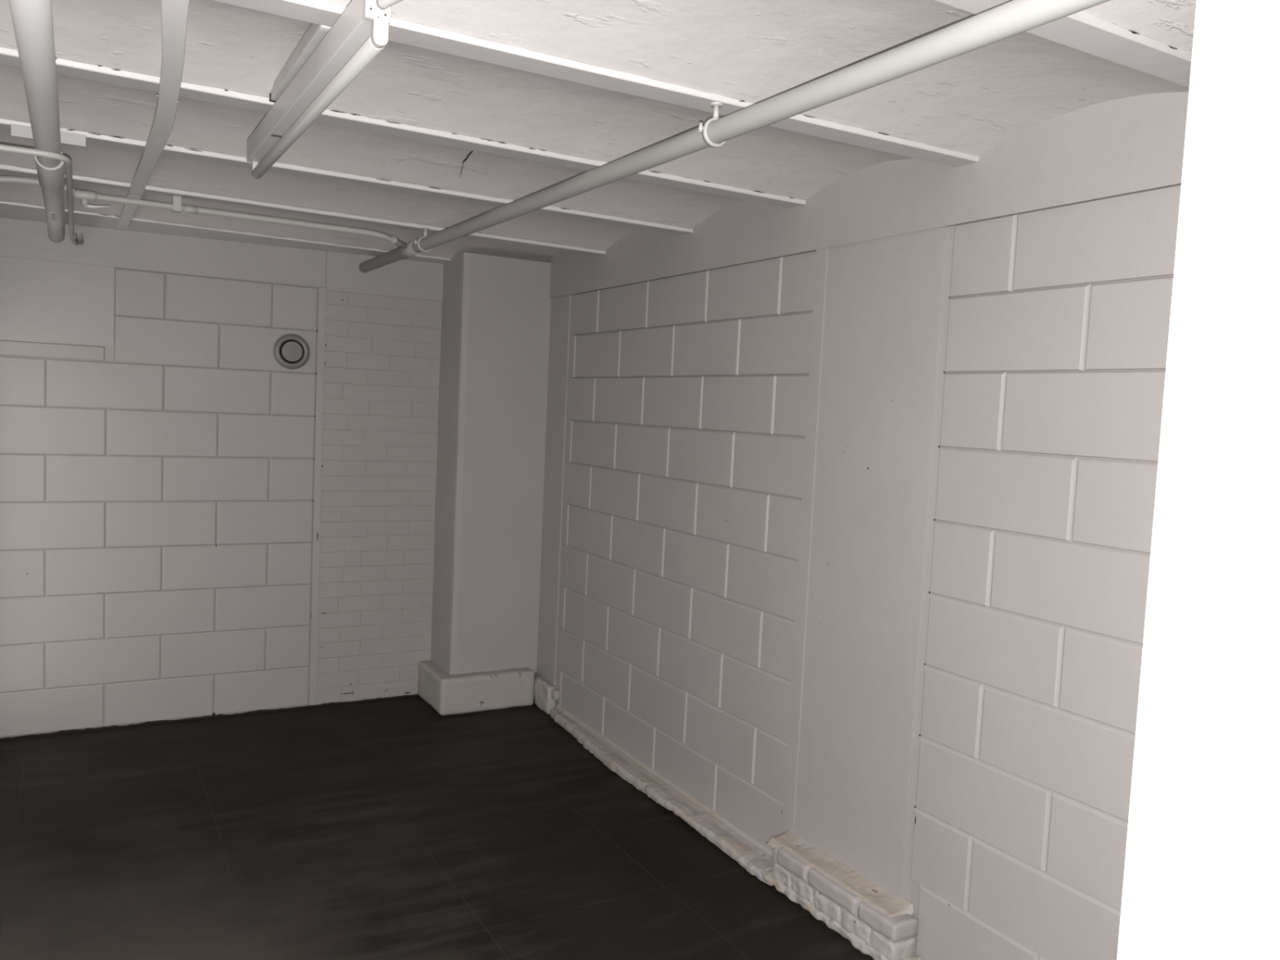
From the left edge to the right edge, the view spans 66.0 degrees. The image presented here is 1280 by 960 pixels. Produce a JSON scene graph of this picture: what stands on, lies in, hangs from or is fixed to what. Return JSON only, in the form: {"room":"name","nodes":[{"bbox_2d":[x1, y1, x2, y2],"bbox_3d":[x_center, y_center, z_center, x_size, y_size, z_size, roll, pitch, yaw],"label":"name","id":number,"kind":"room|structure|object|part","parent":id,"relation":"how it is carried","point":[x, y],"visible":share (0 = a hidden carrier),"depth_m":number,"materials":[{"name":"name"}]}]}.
{"room":"basement","nodes":[
{"label":"basement","id":0,"kind":"room"},
{"bbox_2d":[0,217,443,740],"bbox_3d":[-1.684,-0.069,4.695,2.430,2.321,0.208,0,5,-30],"label":"wall","id":1,"kind":"structure","parent":0,"point":[195,524],"depth_m":4.43,"materials":[{"name":"paint"}]},
{"bbox_2d":[0,144,84,246],"bbox_3d":[-2.556,-0.920,2.934,1.583,0.060,1.878,0,5,-30],"label":"pipe","id":2,"kind":"object","parent":1,"relation":"attached to","point":[79,241],"visible":1,"depth_m":2.67,"materials":[{"name":"metal"}]},
{"bbox_2d":[273,333,310,368],"bbox_3d":[-1.612,-0.595,4.567,0.163,0.163,0.018,0,5,-30],"label":"vent","id":3,"kind":"object","parent":1,"relation":"attached to","point":[291,351],"visible":1,"depth_m":4.56,"materials":[{"name":"grey plastic"}]},
{"bbox_2d":[0,696,874,959],"bbox_3d":[-0.830,1.389,1.949,3.850,0.120,5.950,0,5,-30],"label":"floor","id":4,"kind":"structure","parent":0,"point":[397,828],"depth_m":3.27,"materials":[{"name":"black wood"}]},
{"bbox_2d":[417,252,551,716],"bbox_3d":[-0.762,0.019,4.903,0.530,2.201,0.385,0,5,-30],"label":"pillar","id":5,"kind":"structure","parent":4,"relation":"on","point":[496,310],"depth_m":4.81,"materials":[{"name":"paint"}]},
{"bbox_2d":[0,0,1196,262],"bbox_3d":[-0.766,-0.957,1.758,3.750,0.212,5.950,0,5,-30],"label":"ceiling","id":6,"kind":"structure","parent":0,"point":[754,51],"depth_m":2.34,"materials":[{"name":"paint"}]},
{"bbox_2d":[8,0,85,243],"bbox_3d":[-1.127,-0.812,1.839,0.173,0.098,5.220,0,5,-30],"label":"drain pipe","id":7,"kind":"object","parent":6,"relation":"attached to","point":[32,20],"visible":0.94,"depth_m":2.09,"materials":[{"name":"paint"}]},
{"bbox_3d":[-1.590,-0.925,2.652,0.173,0.030,0.015,0,5,-30],"label":"bracket plate","id":8,"kind":"part","parent":7,"relation":"part of","materials":[{"name":"white plastic"}]},
{"bbox_2d":[34,151,65,194],"bbox_3d":[-1.713,-0.899,2.867,0.072,0.071,0.406,0,5,-30],"label":"socket","id":9,"kind":"object","parent":7,"relation":"attached to","point":[51,180],"depth_m":2.82,"materials":[{"name":"white plastic"}]},
{"bbox_2d":[117,0,190,229],"bbox_3d":[-1.000,-0.865,2.066,0.099,0.014,4.900,0,5,-29],"label":"pipe","id":10,"kind":"object","parent":6,"relation":"attached to","point":[174,13],"visible":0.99,"depth_m":2.23,"materials":[{"name":"metal"}]},
{"bbox_2d":[0,201,450,263],"bbox_3d":[-2.104,-1.110,4.154,3.607,0.153,0.202,0,5,-32],"label":"ceiling beam","id":11,"kind":"structure","parent":6,"relation":"attached to","point":[13,211],"depth_m":4.22,"materials":[{"name":"paint"}]},
{"bbox_2d":[269,22,331,102],"bbox_3d":[-0.708,-0.879,2.074,0.046,0.036,0.562,0,5,-30],"label":"batten","id":12,"kind":"object","parent":6,"relation":"attached to","point":[315,33],"visible":0.48,"depth_m":2.02,"materials":[{"name":"paint"}]},
{"bbox_2d":[246,0,391,179],"bbox_3d":[-0.707,-0.797,2.058,0.042,0.126,1.182,0,5,-30],"label":"light fixture","id":13,"kind":"object","parent":12,"relation":"attached to","point":[361,32],"visible":1,"depth_m":1.85,"materials":[{"name":"paint"}]},
{"bbox_2d":[376,0,403,9],"bbox_3d":[-0.019,-0.737,1.236,1.002,0.073,0.022,6,5,39],"label":"conduit","id":14,"kind":"object","parent":13,"relation":"attached to","point":[381,4],"visible":1,"depth_m":1.54,"materials":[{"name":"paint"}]},
{"bbox_2d":[0,164,605,256],"bbox_3d":[-1.692,-1.058,3.431,3.600,0.115,0.087,0,5,-32],"label":"ceiling beam","id":15,"kind":"structure","parent":6,"relation":"attached to","point":[4,169],"depth_m":3.66,"materials":[{"name":"paint"}]},
{"bbox_2d":[0,175,407,248],"bbox_3d":[-1.550,-0.963,3.549,1.500,0.078,0.077,0,5,-34],"label":"pipe","id":16,"kind":"object","parent":15,"relation":"attached to","point":[84,196],"visible":0.82,"depth_m":3.51,"materials":[{"name":"metal"}]},
{"bbox_3d":[-1.882,-0.942,3.341,0.021,0.028,0.021,0,5,-30],"label":"valve stem","id":17,"kind":"part","parent":16,"relation":"part of","materials":[{"name":"paint"}]},
{"bbox_3d":[-1.849,-0.932,3.360,0.078,0.016,0.012,0,5,-30],"label":"valve lever","id":18,"kind":"part","parent":16,"relation":"part of","materials":[{"name":"paint"}]},
{"bbox_2d":[0,118,693,235],"bbox_3d":[-1.358,-1.001,2.844,3.596,0.116,0.082,0,5,-31],"label":"ceiling beam","id":19,"kind":"structure","parent":6,"relation":"attached to","point":[117,142],"depth_m":3.10,"materials":[{"name":"paint"}]},
{"bbox_2d":[0,47,805,208],"bbox_3d":[-1.030,-0.945,2.267,3.596,0.115,0.082,0,5,-31],"label":"ceiling beam","id":20,"kind":"structure","parent":6,"relation":"attached to","point":[100,73],"depth_m":2.51,"materials":[{"name":"paint"}]},
{"bbox_2d":[212,0,979,167],"bbox_3d":[-0.704,-0.890,1.693,3.594,0.115,0.083,0,5,-29],"label":"ceiling beam","id":21,"kind":"structure","parent":6,"relation":"attached to","point":[314,11],"depth_m":2.02,"materials":[{"name":"paint"}]},
{"bbox_2d":[358,0,1111,273],"bbox_3d":[0.037,-0.801,2.386,0.086,0.093,5.420,0,5,-30],"label":"pipe","id":22,"kind":"object","parent":6,"relation":"attached to","point":[1015,17],"visible":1,"depth_m":1.91,"materials":[{"name":"metal"}]},
{"bbox_3d":[-0.848,-0.975,3.898,0.013,0.032,0.013,0,5,-30],"label":"stem","id":23,"kind":"part","parent":22,"relation":"part of","materials":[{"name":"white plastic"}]},
{"bbox_3d":[0.167,-0.806,2.166,0.013,0.032,0.013,0,5,-30],"label":"stem","id":24,"kind":"part","parent":22,"relation":"part of","materials":[{"name":"white plastic"}]},
{"bbox_2d":[935,0,1191,88],"bbox_3d":[-0.344,-0.828,1.061,3.594,0.116,0.087,0,5,-30],"label":"ceiling beam","id":25,"kind":"structure","parent":6,"relation":"attached to","point":[1081,31],"depth_m":1.73,"materials":[{"name":"paint"}]},
{"bbox_2d":[533,92,1189,959],"bbox_3d":[0.597,0.146,3.132,0.311,2.320,5.200,0,5,-30],"label":"wall","id":26,"kind":"structure","parent":0,"point":[849,491],"depth_m":2.81,"materials":[{"name":"paint"}]},
{"bbox_2d":[1116,0,1279,959],"bbox_3d":[0.960,0.388,0.972,1.430,2.176,0.100,0,5,-30],"label":"wall","id":27,"kind":"structure","parent":0,"point":[1202,878],"depth_m":0.60,"materials":[{"name":"concrete block"},{"name":"paint"},{"name":"mortar"}]}
]}

